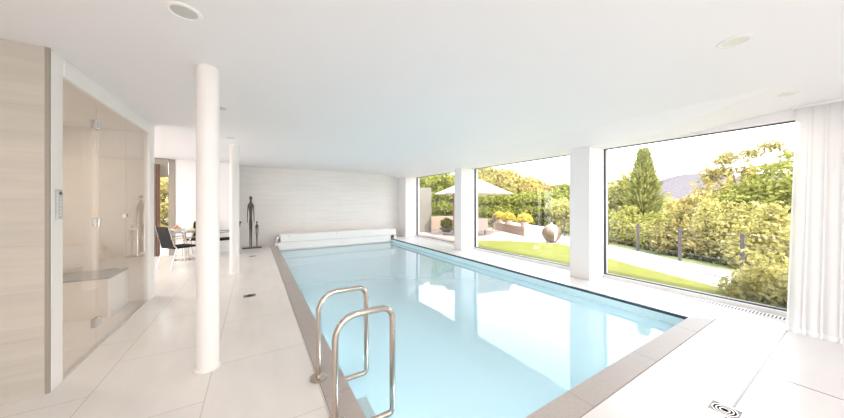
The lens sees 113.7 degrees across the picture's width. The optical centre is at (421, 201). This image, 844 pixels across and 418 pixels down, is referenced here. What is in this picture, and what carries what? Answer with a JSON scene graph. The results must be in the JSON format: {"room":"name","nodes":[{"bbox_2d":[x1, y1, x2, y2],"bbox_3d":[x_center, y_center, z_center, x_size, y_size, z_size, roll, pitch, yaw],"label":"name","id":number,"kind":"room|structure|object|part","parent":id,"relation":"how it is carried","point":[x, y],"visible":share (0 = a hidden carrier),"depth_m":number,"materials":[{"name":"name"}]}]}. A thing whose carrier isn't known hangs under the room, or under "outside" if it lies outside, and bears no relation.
{"room":"indoor swimming pool","nodes":[
{"label":"indoor swimming pool","id":0,"kind":"room"},
{"bbox_2d":[0,39,44,403],"bbox_3d":[-4.189,0.135,1.221,3.300,2.530,0.150,0,0,-31],"label":"wall","id":1,"kind":"structure","parent":0,"point":[22,65],"depth_m":1.95,"materials":[{"name":"beige wood"}]},
{"bbox_2d":[45,47,50,393],"bbox_3d":[-2.743,0.135,2.021,0.022,2.530,0.021,0,0,-31],"label":"trim","id":2,"kind":"structure","parent":1,"relation":"attached to","point":[47,49],"depth_m":2.01,"materials":[{"name":"beige"}]},
{"bbox_2d":[51,49,62,390],"bbox_3d":[-2.796,0.135,2.083,0.055,2.530,0.140,0,0,-31],"label":"trim","id":3,"kind":"structure","parent":1,"relation":"attached to","point":[56,59],"depth_m":2.09,"materials":[{"name":"white paint"}]},
{"bbox_2d":[55,189,62,218],"bbox_3d":[-2.765,0.018,2.102,0.018,0.225,0.056,0,0,-31],"label":"control panel","id":4,"kind":"object","parent":1,"relation":"attached to","point":[58,193],"visible":1,"depth_m":2.08,"materials":[{"name":"grey plastic"}]},
{"bbox_2d":[63,58,149,132],"bbox_3d":[-3.363,-1.058,3.025,0.062,0.145,2.060,0,0,-31],"label":"trim","id":5,"kind":"structure","parent":1,"relation":"attached to","point":[73,76],"depth_m":2.67,"materials":[{"name":"white paint"}]},
{"bbox_2d":[63,125,143,301],"bbox_3d":[-4.531,0.135,3.668,1.350,2.530,0.130,0,0,-31],"label":"wall","id":6,"kind":"structure","parent":0,"point":[103,170],"depth_m":3.73,"materials":[{"name":"beige tile"}]},
{"bbox_2d":[144,123,153,299],"bbox_3d":[-3.949,0.135,3.992,0.062,2.530,0.200,0,0,-31],"label":"trim","id":7,"kind":"structure","parent":6,"relation":"attached to","point":[148,137],"depth_m":3.92,"materials":[{"name":"white paint"}]},
{"bbox_2d":[63,81,143,132],"bbox_3d":[-3.954,-1.060,2.696,1.330,0.140,2.130,0,0,-31],"label":"ceiling","id":8,"kind":"structure","parent":0,"point":[79,109],"depth_m":3.10,"materials":[{"name":"beige tile"}]},
{"bbox_2d":[154,164,159,256],"bbox_3d":[-6.761,0.210,6.953,0.240,2.340,0.049,0,0,-31],"label":"curtain","id":9,"kind":"object","parent":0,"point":[156,166],"visible":0.48,"depth_m":6.98,"materials":[{"name":"brown fabric"}]},
{"bbox_2d":[175,159,229,254],"bbox_3d":[-7.328,0.135,7.252,4.180,2.530,0.800,0,0,-31],"label":"wall","id":10,"kind":"structure","parent":0,"point":[185,170],"depth_m":7.44,"materials":[{"name":"white paint"}]},
{"bbox_2d":[154,158,174,255],"bbox_3d":[-7.309,0.136,6.854,1.800,2.529,0.140,0,0,-31],"label":"window","id":11,"kind":"structure","parent":10,"relation":"in","point":[163,163],"depth_m":7.21,"materials":[{"name":"beige"}]},
{"bbox_2d":[154,159,167,176],"bbox_3d":[-7.295,-0.879,6.811,1.540,0.462,0.024,0,0,-31],"label":"blind","id":12,"kind":"object","parent":11,"relation":"attached to","point":[163,163],"depth_m":7.16,"materials":[{"name":"beige fabric"}]},
{"bbox_2d":[239,166,398,246],"bbox_3d":[-3.045,0.135,10.315,6.320,2.530,0.200,0,0,-31],"label":"wall","id":13,"kind":"structure","parent":0,"point":[285,200],"depth_m":9.69,"materials":[{"name":"white paint"}]},
{"bbox_2d":[0,0,843,173],"bbox_3d":[-1.249,-1.255,3.219,10.800,0.250,14.400,0,0,-31],"label":"ceiling","id":14,"kind":"structure","parent":0,"point":[360,86],"depth_m":2.20,"materials":[{"name":"white paint"}]},
{"bbox_2d":[164,1,202,21],"bbox_3d":[-1.412,-1.125,1.635,0.176,0.010,0.176,0,0,-31],"label":"recessed light","id":15,"kind":"object","parent":14,"relation":"in","point":[183,11],"visible":1,"depth_m":1.63,"materials":[{"name":"white paint"}]},
{"bbox_2d":[220,106,228,110],"bbox_3d":[-2.422,-1.125,3.303,0.176,0.010,0.176,0,0,-31],"label":"recessed light","id":16,"kind":"object","parent":14,"relation":"in","point":[222,108],"visible":0.48,"depth_m":3.31,"materials":[{"name":"white paint"}]},
{"bbox_2d":[383,86,795,177],"bbox_3d":[2.579,-1.060,5.479,1.390,0.141,13.900,0,0,-31],"label":"ceiling beam","id":17,"kind":"structure","parent":14,"relation":"attached to","point":[759,107],"depth_m":4.00,"materials":[{"name":"white paint"}]},
{"bbox_2d":[716,34,753,48],"bbox_3d":[2.194,-1.125,1.937,0.176,0.010,0.176,0,0,-31],"label":"recessed light","id":18,"kind":"object","parent":14,"relation":"in","point":[737,40],"visible":1,"depth_m":1.93,"materials":[{"name":"white paint"}]},
{"bbox_2d":[773,91,798,97],"bbox_3d":[3.804,-1.125,2.889,0.176,0.010,0.176,0,0,-31],"label":"recessed light","id":19,"kind":"object","parent":14,"relation":"in","point":[784,94],"visible":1,"depth_m":2.88,"materials":[{"name":"white paint"}]},
{"bbox_2d":[786,98,843,343],"bbox_3d":[4.907,0.132,1.938,0.659,2.524,2.830,0,0,-31],"label":"curtain","id":20,"kind":"object","parent":14,"relation":"hanging from","point":[815,298],"visible":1,"depth_m":2.98,"materials":[{"name":"white fabric"}]},
{"bbox_2d":[0,236,843,417],"bbox_3d":[-1.257,1.500,3.214,10.380,0.200,14.000,0,0,-31],"label":"floor","id":21,"kind":"structure","parent":0,"point":[748,363],"depth_m":2.38,"materials":[{"name":"beige tile"}]},
{"bbox_2d":[63,268,128,323],"bbox_3d":[-4.437,1.157,3.312,1.138,0.485,0.573,0,0,-31],"label":"bench","id":22,"kind":"object","parent":21,"relation":"on","point":[87,295],"visible":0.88,"depth_m":3.31,"materials":[{"name":"beige tile"}]},
{"bbox_3d":[-3.962,1.167,3.602,0.015,0.465,0.568,0,0,-31],"label":"panel","id":23,"kind":"part","parent":22,"relation":"part of","materials":[{"name":"white"}]},
{"bbox_2d":[63,119,148,379],"bbox_3d":[-3.346,0.208,3.036,0.093,2.384,2.056,0,0,-31],"label":"glass screen","id":24,"kind":"object","parent":21,"relation":"on","point":[96,125],"visible":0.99,"depth_m":2.66,"materials":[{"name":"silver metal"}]},
{"bbox_3d":[-3.625,0.314,3.527,0.062,0.724,0.286,0,0,-31],"label":"handle","id":25,"kind":"part","parent":24,"relation":"part of","materials":[{"name":"silver metal"}]},
{"bbox_2d":[155,226,195,269],"bbox_3d":[-5.338,0.954,6.010,0.511,0.898,0.571,0,0,21],"label":"dining chair","id":26,"kind":"object","parent":21,"relation":"on","point":[164,235],"visible":0.85,"depth_m":5.82,"materials":[{"name":"black fabric"}]},
{"bbox_3d":[-5.414,0.745,5.809,0.432,0.447,0.128,0,0,21],"label":"backrest","id":27,"kind":"part","parent":26,"relation":"part of","materials":[{"name":"black fabric"}]},
{"bbox_3d":[-5.179,1.186,5.751,0.022,0.433,0.135,0,0,16],"label":"leg","id":28,"kind":"part","parent":26,"relation":"part of","materials":[{"name":"silver metal"}]},
{"bbox_3d":[-5.320,0.973,6.055,0.469,0.038,0.451,0,0,21],"label":"seat","id":29,"kind":"part","parent":26,"relation":"part of","materials":[{"name":"black fabric"}]},
{"bbox_2d":[170,229,195,261],"bbox_3d":[-5.733,1.050,6.722,1.050,0.700,1.050,0,0,-31],"label":"dining table","id":30,"kind":"object","parent":21,"relation":"on","point":[184,231],"visible":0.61,"depth_m":6.68,"materials":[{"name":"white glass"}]},
{"bbox_2d":[170,228,184,231],"bbox_3d":[-5.818,0.665,6.554,0.280,0.070,0.280,0,0,-31],"label":"fruit bowl","id":31,"kind":"object","parent":30,"relation":"on","point":[176,229],"visible":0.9,"depth_m":6.50,"materials":[{"name":"white ceramic"}]},
{"bbox_3d":[-5.733,0.705,6.722,1.050,0.010,1.050,0,0,-31],"label":"glass","id":32,"kind":"part","parent":30,"relation":"part of","materials":[{"name":"clear glass"}]},
{"bbox_2d":[181,221,195,256],"bbox_3d":[-5.904,0.954,7.295,0.511,0.898,0.571,0,0,-16],"label":"dining chair","id":33,"kind":"object","parent":21,"relation":"on","point":[194,223],"visible":0.28,"depth_m":7.38,"materials":[{"name":"silver metal"}]},
{"bbox_2d":[194,64,220,373],"bbox_3d":[-1.809,0.135,2.330,0.176,2.530,0.176,0,0,-31],"label":"column","id":34,"kind":"structure","parent":21,"relation":"on","point":[207,76],"depth_m":2.26,"materials":[{"name":"white paint"}]},
{"bbox_2d":[220,221,241,253],"bbox_3d":[-5.194,0.954,7.333,0.511,0.898,0.571,0,0,39],"label":"dining chair","id":35,"kind":"object","parent":21,"relation":"on","point":[240,222],"visible":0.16,"depth_m":7.36,"materials":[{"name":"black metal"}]},
{"bbox_3d":[-5.225,0.973,7.295,0.469,0.038,0.451,0,0,39],"label":"seat","id":36,"kind":"part","parent":35,"relation":"part of","materials":[{"name":"black leather"}]},
{"bbox_2d":[229,144,239,273],"bbox_3d":[-3.698,0.135,5.436,0.176,2.530,0.176,0,0,-31],"label":"column","id":37,"kind":"structure","parent":21,"relation":"on","point":[234,148],"depth_m":5.37,"materials":[{"name":"white paint"}]},
{"bbox_2d":[243,293,255,297],"bbox_3d":[-2.573,1.403,4.112,0.156,0.014,0.156,0,0,-31],"label":"floor drain","id":38,"kind":"object","parent":21,"relation":"in","point":[254,294],"visible":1,"depth_m":4.12,"materials":[{"name":"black metal"}]},
{"bbox_2d":[242,196,261,248],"bbox_3d":[-5.136,0.612,8.323,0.500,1.576,0.100,0,0,-31],"label":"sculpture","id":39,"kind":"object","parent":21,"relation":"on","point":[250,206],"visible":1,"depth_m":8.30,"materials":[{"name":"brown metal"}]},
{"bbox_2d":[274,228,396,250],"bbox_3d":[-2.868,1.315,9.849,4.240,0.570,0.500,0,0,-31],"label":"cover","id":40,"kind":"object","parent":21,"relation":"on","point":[300,240],"visible":0.97,"depth_m":9.51,"materials":[{"name":"white paint"}]},
{"bbox_2d":[399,177,418,236],"bbox_3d":[-0.538,0.205,11.348,0.640,2.390,0.630,0,0,-31],"label":"pillar","id":41,"kind":"structure","parent":21,"relation":"on","point":[407,185],"depth_m":11.08,"materials":[{"name":"white paint"}]},
{"bbox_2d":[416,172,453,244],"bbox_3d":[0.626,0.205,9.861,0.170,2.390,3.120,0,0,-31],"label":"window","id":42,"kind":"structure","parent":21,"relation":"on","point":[417,235],"depth_m":10.47,"materials":[{"name":"grey metal"}]},
{"bbox_3d":[0.626,1.375,9.861,0.170,0.050,3.120,0,0,-31],"label":"sill","id":43,"kind":"part","parent":42,"relation":"part of","materials":[{"name":"white paint"}]},
{"bbox_2d":[454,168,477,249],"bbox_3d":[1.327,0.205,8.269,0.640,2.390,0.330,0,0,-31],"label":"pillar","id":44,"kind":"structure","parent":21,"relation":"on","point":[464,178],"depth_m":8.12,"materials":[{"name":"white paint"}]},
{"bbox_2d":[271,238,715,417],"bbox_3d":[-0.615,2.183,5.979,4.296,1.574,8.875,0,0,-31],"label":"swimming pool","id":45,"kind":"object","parent":21,"relation":"in","point":[474,339],"visible":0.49,"depth_m":4.89,"materials":[{"name":"teal liquid"}]},
{"bbox_2d":[309,286,394,417],"bbox_3d":[-0.535,1.477,2.055,0.486,1.526,0.666,0,0,-31],"label":"pool ladder","id":46,"kind":"object","parent":45,"relation":"attached to","point":[319,376],"visible":0.92,"depth_m":1.93,"materials":[{"name":"silver metal"}]},
{"bbox_3d":[-0.652,1.107,2.294,0.439,0.787,0.042,0,0,-31],"label":"handrail","id":47,"kind":"part","parent":46,"relation":"part of","materials":[{"name":"silver metal"}]},
{"bbox_3d":[-0.378,1.107,1.841,0.439,0.787,0.042,0,0,-31],"label":"handrail","id":48,"kind":"part","parent":46,"relation":"part of","materials":[{"name":"silver metal"}]},
{"bbox_2d":[474,154,569,269],"bbox_3d":[2.434,0.205,6.876,0.170,2.390,3.200,0,0,-31],"label":"window","id":49,"kind":"structure","parent":21,"relation":"on","point":[554,264],"depth_m":6.85,"materials":[{"name":"grey"}]},
{"bbox_3d":[2.434,1.375,6.876,0.170,0.050,3.200,0,0,-31],"label":"sill","id":50,"kind":"part","parent":49,"relation":"part of","materials":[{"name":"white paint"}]},
{"bbox_2d":[570,147,607,279],"bbox_3d":[3.165,0.205,5.235,0.640,2.390,0.365,0,0,-31],"label":"pillar","id":51,"kind":"structure","parent":21,"relation":"on","point":[586,163],"depth_m":5.05,"materials":[{"name":"white paint"}]},
{"bbox_2d":[603,120,794,315],"bbox_3d":[4.021,0.205,4.257,0.170,2.390,2.195,0,0,-31],"label":"window","id":52,"kind":"structure","parent":21,"relation":"on","point":[756,306],"depth_m":4.23,"materials":[{"name":"grey metal"}]},
{"bbox_3d":[4.021,1.375,4.257,0.170,0.050,2.195,0,0,-31],"label":"sill","id":53,"kind":"part","parent":52,"relation":"part of","materials":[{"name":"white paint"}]},
{"bbox_2d":[613,281,786,320],"bbox_3d":[3.888,1.397,4.004,0.150,0.006,1.980,0,0,-31],"label":"floor vent","id":54,"kind":"object","parent":21,"relation":"in","point":[617,282],"visible":0.94,"depth_m":3.84,"materials":[{"name":"grey metal"}]},
{"bbox_2d":[705,399,744,417],"bbox_3d":[2.035,1.403,1.852,0.156,0.014,0.156,0,0,-31],"label":"floor drain","id":55,"kind":"object","parent":21,"relation":"in","point":[716,406],"visible":1,"depth_m":1.85,"materials":[{"name":"silver metal"}]},
{"label":"outside","id":56,"kind":"structure","parent":0,"visible":0},
{"bbox_2d":[488,228,784,303],"bbox_3d":[6.106,1.485,8.434,7.715,0.070,15.100,0,0,-31],"label":"gravel path","id":57,"kind":"structure","parent":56,"point":[687,274],"depth_m":6.50,"materials":[{"name":"white gravel"}]},
{"bbox_2d":[419,188,430,231],"bbox_3d":[-0.438,0.410,13.151,1.769,2.180,0.162,0,0,-8],"label":"wall","id":58,"kind":"structure","parent":57,"relation":"on","point":[424,193],"depth_m":13.15,"materials":[{"name":"white paint"}]},
{"bbox_2d":[493,222,543,235],"bbox_3d":[4.615,1.275,13.367,1.100,0.410,3.242,0,0,-9],"label":"raised bed","id":59,"kind":"object","parent":57,"relation":"on","point":[514,228],"visible":0.64,"depth_m":12.26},
{"bbox_2d":[491,211,504,222],"bbox_3d":[3.977,0.768,14.160,0.710,0.644,0.661,0,0,-31],"label":"flower pot","id":60,"kind":"object","parent":59,"relation":"on","point":[498,214],"visible":0.67,"depth_m":14.01,"materials":[{"name":"ceramic"}]},
{"bbox_2d":[500,211,515,224],"bbox_3d":[4.125,0.764,13.273,0.728,0.653,0.616,0,0,36],"label":"flower pot","id":61,"kind":"object","parent":59,"relation":"on","point":[508,217],"visible":1,"depth_m":13.14,"materials":[{"name":"ceramic"}]},
{"bbox_3d":[4.145,0.985,13.268,0.410,0.210,0.410,0,0,-31],"label":"pot","id":62,"kind":"part","parent":61,"relation":"part of","materials":[{"name":"ceramic"}]},
{"bbox_2d":[516,212,532,226],"bbox_3d":[4.514,0.771,12.148,0.709,0.639,0.642,0,0,-31],"label":"flower pot","id":63,"kind":"object","parent":59,"relation":"on","point":[524,219],"visible":1,"depth_m":12.01,"materials":[{"name":"ceramic"}]},
{"bbox_3d":[4.510,0.985,12.144,0.410,0.210,0.410,0,0,-31],"label":"pot","id":64,"kind":"part","parent":63,"relation":"part of","materials":[{"name":"ceramic"}]},
{"bbox_2d":[542,223,561,241],"bbox_3d":[4.660,1.097,9.909,0.650,0.705,0.650,0,0,-31],"label":"globe","id":65,"kind":"object","parent":57,"relation":"on","point":[551,232],"visible":1,"depth_m":9.69,"materials":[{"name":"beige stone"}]},
{"bbox_2d":[608,250,730,279],"bbox_3d":[5.592,1.445,6.591,0.120,0.070,5.394,0,0,-7],"label":"kerb","id":66,"kind":"object","parent":57,"relation":"on","point":[676,266],"visible":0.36,"depth_m":6.15,"materials":[{"name":"grey"}]},
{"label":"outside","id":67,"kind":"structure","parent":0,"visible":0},
{"bbox_2d":[160,219,168,251],"bbox_3d":[-25.403,1.535,18.517,35.735,0.130,86.000,0,0,-31],"label":"ground","id":68,"kind":"structure","parent":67,"point":[164,249],"depth_m":8.53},
{"bbox_2d":[160,174,168,226],"bbox_3d":[-9.722,0.187,9.803,5.835,2.930,1.492,0,0,-37],"label":"hedge","id":69,"kind":"object","parent":68,"relation":"on","point":[164,181],"visible":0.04,"depth_m":9.78,"materials":[{"name":"green plant"}]},
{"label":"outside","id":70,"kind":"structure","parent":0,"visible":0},
{"bbox_2d":[547,174,784,203],"bbox_3d":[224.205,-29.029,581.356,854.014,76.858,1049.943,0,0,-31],"label":"hills","id":71,"kind":"structure","parent":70,"point":[678,186],"depth_m":481.58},
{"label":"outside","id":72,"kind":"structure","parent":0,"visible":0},
{"bbox_2d":[451,241,786,308],"bbox_3d":[4.255,1.465,7.079,3.145,0.070,8.900,0,0,-31],"label":"lawn","id":73,"kind":"structure","parent":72,"point":[557,253],"depth_m":6.31,"materials":[{"name":"green plant"}]},
{"bbox_2d":[712,249,788,306],"bbox_3d":[5.335,1.117,3.833,1.350,0.964,1.621,0,0,-24],"label":"shrub","id":74,"kind":"object","parent":73,"relation":"on","point":[769,283],"visible":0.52,"depth_m":4.08,"materials":[{"name":"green plant"}]},
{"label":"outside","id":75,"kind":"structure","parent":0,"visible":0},
{"bbox_2d":[419,229,518,240],"bbox_3d":[2.141,1.470,12.229,4.865,0.060,4.900,0,0,-31],"label":"floor","id":76,"kind":"structure","parent":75,"point":[490,235],"depth_m":11.51,"materials":[{"name":"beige stone"}]},
{"bbox_2d":[439,217,452,231],"bbox_3d":[1.187,1.074,13.287,0.720,0.731,0.720,0,0,-31],"label":"potted plant","id":77,"kind":"object","parent":76,"relation":"on","point":[446,223],"visible":1,"depth_m":13.10,"materials":[{"name":"green plant"}]},
{"bbox_2d":[439,227,452,231],"bbox_3d":[1.187,1.340,13.288,0.720,0.200,0.720,0,0,-31],"label":"bowl","id":78,"kind":"object","parent":76,"relation":"on","point":[445,229],"depth_m":13.06,"materials":[{"name":"grey stone"}]},
{"bbox_2d":[435,179,512,235],"bbox_3d":[2.260,0.190,11.998,3.178,2.500,3.178,0,0,-20],"label":"parasol","id":79,"kind":"object","parent":76,"relation":"on","point":[484,188],"visible":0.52,"depth_m":11.44,"materials":[{"name":"beige fabric"}]},
{"bbox_3d":[1.386,1.400,12.052,0.700,0.080,0.700,0,0,36],"label":"plate","id":80,"kind":"part","parent":79,"relation":"part of","materials":[{"name":"grey stone"}]},
{"bbox_2d":[481,215,495,231],"bbox_3d":[3.268,1.033,13.458,0.623,0.820,0.510,0,0,29],"label":"chair","id":81,"kind":"object","parent":76,"relation":"on","point":[494,216],"visible":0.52,"depth_m":13.23,"materials":[{"name":"metal"}]},
{"bbox_3d":[2.304,1.085,12.176,0.800,0.710,0.800,0,0,44],"label":"table","id":82,"kind":"object","parent":76,"relation":"on","visible":0},
{"bbox_2d":[478,218,487,230],"bbox_3d":[2.304,0.971,12.176,0.927,0.498,0.927,0,0,44],"label":"tablecloth","id":83,"kind":"object","parent":82,"relation":"on","point":[482,222],"visible":0.33,"depth_m":11.91,"materials":[{"name":"beige fabric"}]},
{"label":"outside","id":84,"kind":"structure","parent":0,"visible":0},
{"bbox_2d":[431,226,747,271],"bbox_3d":[17.943,4.935,44.076,64.900,6.930,84.800,0,0,-31],"label":"terrain","id":85,"kind":"structure","parent":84,"point":[699,261],"depth_m":7.30,"materials":[{"name":"soil"}]},
{"bbox_2d":[419,173,453,215],"bbox_3d":[-0.347,-0.161,15.893,7.102,3.615,1.668,0,0,-12],"label":"hedge","id":86,"kind":"object","parent":85,"relation":"on","point":[442,205],"visible":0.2,"depth_m":15.80,"materials":[{"name":"green plant"}]},
{"bbox_2d":[431,216,452,229],"bbox_3d":[0.175,1.140,14.570,4.017,0.720,0.264,0,0,-21],"label":"wall","id":87,"kind":"structure","parent":85,"relation":"on","point":[435,220],"depth_m":14.68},
{"bbox_2d":[452,166,527,192],"bbox_3d":[4.879,-0.802,23.110,6.401,5.144,5.813,0,0,-31],"label":"tree","id":88,"kind":"object","parent":85,"relation":"on","point":[487,175],"visible":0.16,"depth_m":21.93,"materials":[{"name":"green plant"}]},
{"bbox_2d":[497,167,543,205],"bbox_3d":[7.402,-0.579,24.203,5.760,4.967,5.479,0,0,-31],"label":"tree","id":89,"kind":"object","parent":85,"relation":"on","point":[527,182],"visible":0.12,"depth_m":23.12,"materials":[{"name":"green plant"}]},
{"bbox_2d":[478,191,563,227],"bbox_3d":[5.279,0.477,16.209,6.452,2.303,1.286,0,0,-2],"label":"hedge","id":90,"kind":"object","parent":85,"relation":"on","point":[515,203],"visible":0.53,"depth_m":15.89,"materials":[{"name":"green plant"}]},
{"bbox_2d":[523,175,554,193],"bbox_3d":[9.768,-0.018,24.707,5.130,4.658,5.119,0,0,-31],"label":"tree","id":91,"kind":"object","parent":85,"relation":"on","point":[545,183],"visible":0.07,"depth_m":23.73,"materials":[{"name":"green plant"}]},
{"bbox_2d":[543,197,569,233],"bbox_3d":[7.143,0.719,14.362,1.213,1.990,3.308,0,0,15],"label":"hedge","id":92,"kind":"object","parent":85,"relation":"on","point":[560,208],"visible":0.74,"depth_m":13.21,"materials":[{"name":"green plant"}]},
{"bbox_2d":[545,183,569,200],"bbox_3d":[9.939,0.498,18.926,3.765,3.629,2.997,0,0,29],"label":"tree","id":93,"kind":"object","parent":85,"relation":"on","point":[564,188],"visible":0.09,"depth_m":18.55,"materials":[{"name":"green plant"}]},
{"bbox_2d":[608,202,622,239],"bbox_3d":[7.064,0.768,10.876,1.787,1.710,1.315,0,0,-2],"label":"shrub","id":94,"kind":"object","parent":85,"relation":"on","point":[609,210],"visible":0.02,"depth_m":10.61,"materials":[{"name":"green plant"}]},
{"bbox_2d":[608,205,657,246],"bbox_3d":[7.323,0.874,9.719,1.304,1.562,1.550,0,0,-31],"label":"shrub","id":95,"kind":"object","parent":85,"relation":"on","point":[628,217],"visible":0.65,"depth_m":9.63,"materials":[{"name":"green plant"}]},
{"bbox_2d":[608,168,657,215],"bbox_3d":[8.690,0.224,12.535,3.297,3.496,2.216,0,0,28],"label":"tree","id":96,"kind":"object","parent":85,"relation":"on","point":[615,192],"visible":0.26,"depth_m":11.97,"materials":[{"name":"green plant"}]},
{"bbox_2d":[620,146,666,219],"bbox_3d":[8.676,-0.096,10.818,1.517,4.137,1.553,0,0,-4],"label":"conifer","id":97,"kind":"object","parent":85,"relation":"on","point":[644,190],"visible":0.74,"depth_m":10.54,"materials":[{"name":"green plant"}]},
{"bbox_2d":[633,208,670,251],"bbox_3d":[7.513,0.942,8.589,1.556,1.488,1.076,0,0,35],"label":"shrub","id":98,"kind":"object","parent":85,"relation":"on","point":[661,217],"visible":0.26,"depth_m":8.68,"materials":[{"name":"green plant"}]},
{"bbox_2d":[538,213,788,271],"bbox_3d":[6.372,1.070,9.878,0.572,0.860,11.052,0,0,-1],"label":"wire fence","id":99,"kind":"object","parent":85,"relation":"on","point":[742,235],"visible":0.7,"depth_m":6.78,"materials":[{"name":"metal"}]},
{"bbox_3d":[6.106,1.070,11.825,0.068,0.860,0.068,0,0,-31],"label":"post","id":100,"kind":"part","parent":99,"relation":"part of","materials":[{"name":"metal"}]},
{"bbox_3d":[6.407,1.070,8.184,0.068,0.860,0.068,0,0,-31],"label":"post","id":101,"kind":"part","parent":99,"relation":"part of","materials":[{"name":"metal"}]},
{"bbox_3d":[6.358,1.070,6.798,0.068,0.860,0.068,0,0,-31],"label":"post","id":102,"kind":"part","parent":99,"relation":"part of","materials":[{"name":"metal"}]},
{"bbox_3d":[6.534,1.070,5.619,0.068,0.860,0.068,0,0,-31],"label":"post","id":103,"kind":"part","parent":99,"relation":"part of","materials":[{"name":"metal"}]},
{"bbox_2d":[662,195,677,209],"bbox_3d":[18.562,1.558,22.469,7.872,4.468,5.634,0,0,-7],"label":"tree","id":104,"kind":"object","parent":85,"relation":"on","point":[669,200],"visible":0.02,"depth_m":21.28,"materials":[{"name":"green plant"}]},
{"bbox_2d":[645,203,729,258],"bbox_3d":[7.269,0.825,7.609,1.236,1.620,1.690,0,0,-39],"label":"shrub","id":105,"kind":"object","parent":85,"relation":"on","point":[686,221],"visible":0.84,"depth_m":7.48,"materials":[{"name":"green plant"}]},
{"bbox_2d":[673,191,760,260],"bbox_3d":[8.617,0.777,8.321,1.882,2.221,2.170,0,0,-31],"label":"shrub","id":106,"kind":"object","parent":85,"relation":"on","point":[703,208],"visible":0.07,"depth_m":8.29,"materials":[{"name":"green plant"}]},
{"bbox_2d":[662,163,772,213],"bbox_3d":[13.899,0.587,12.900,2.885,4.452,4.013,0,0,-31],"label":"willow","id":107,"kind":"object","parent":85,"relation":"on","point":[687,200],"visible":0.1,"depth_m":12.97,"materials":[{"name":"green plant"}]},
{"bbox_2d":[693,200,790,264],"bbox_3d":[8.132,0.867,7.015,1.932,1.870,1.403,0,0,36],"label":"shrub","id":108,"kind":"object","parent":85,"relation":"on","point":[740,209],"visible":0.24,"depth_m":7.08,"materials":[{"name":"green plant"}]},
{"bbox_2d":[696,149,793,224],"bbox_3d":[12.221,0.241,8.752,4.905,4.539,3.376,0,0,25],"label":"laurel","id":109,"kind":"object","parent":85,"relation":"on","point":[771,191],"visible":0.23,"depth_m":9.13,"materials":[{"name":"green plant"}]},
{"bbox_2d":[696,138,793,188],"bbox_3d":[15.281,0.101,12.530,4.038,5.924,1.421,0,0,38],"label":"spreading tree","id":110,"kind":"object","parent":85,"relation":"on","point":[727,157],"visible":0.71,"depth_m":12.83,"materials":[{"name":"green plant"}]},
{"bbox_2d":[717,200,790,270],"bbox_3d":[7.709,0.831,5.955,1.837,1.761,1.347,0,0,39],"label":"shrub","id":111,"kind":"object","parent":85,"relation":"on","point":[771,228],"visible":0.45,"depth_m":6.00,"materials":[{"name":"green plant"}]}
]}

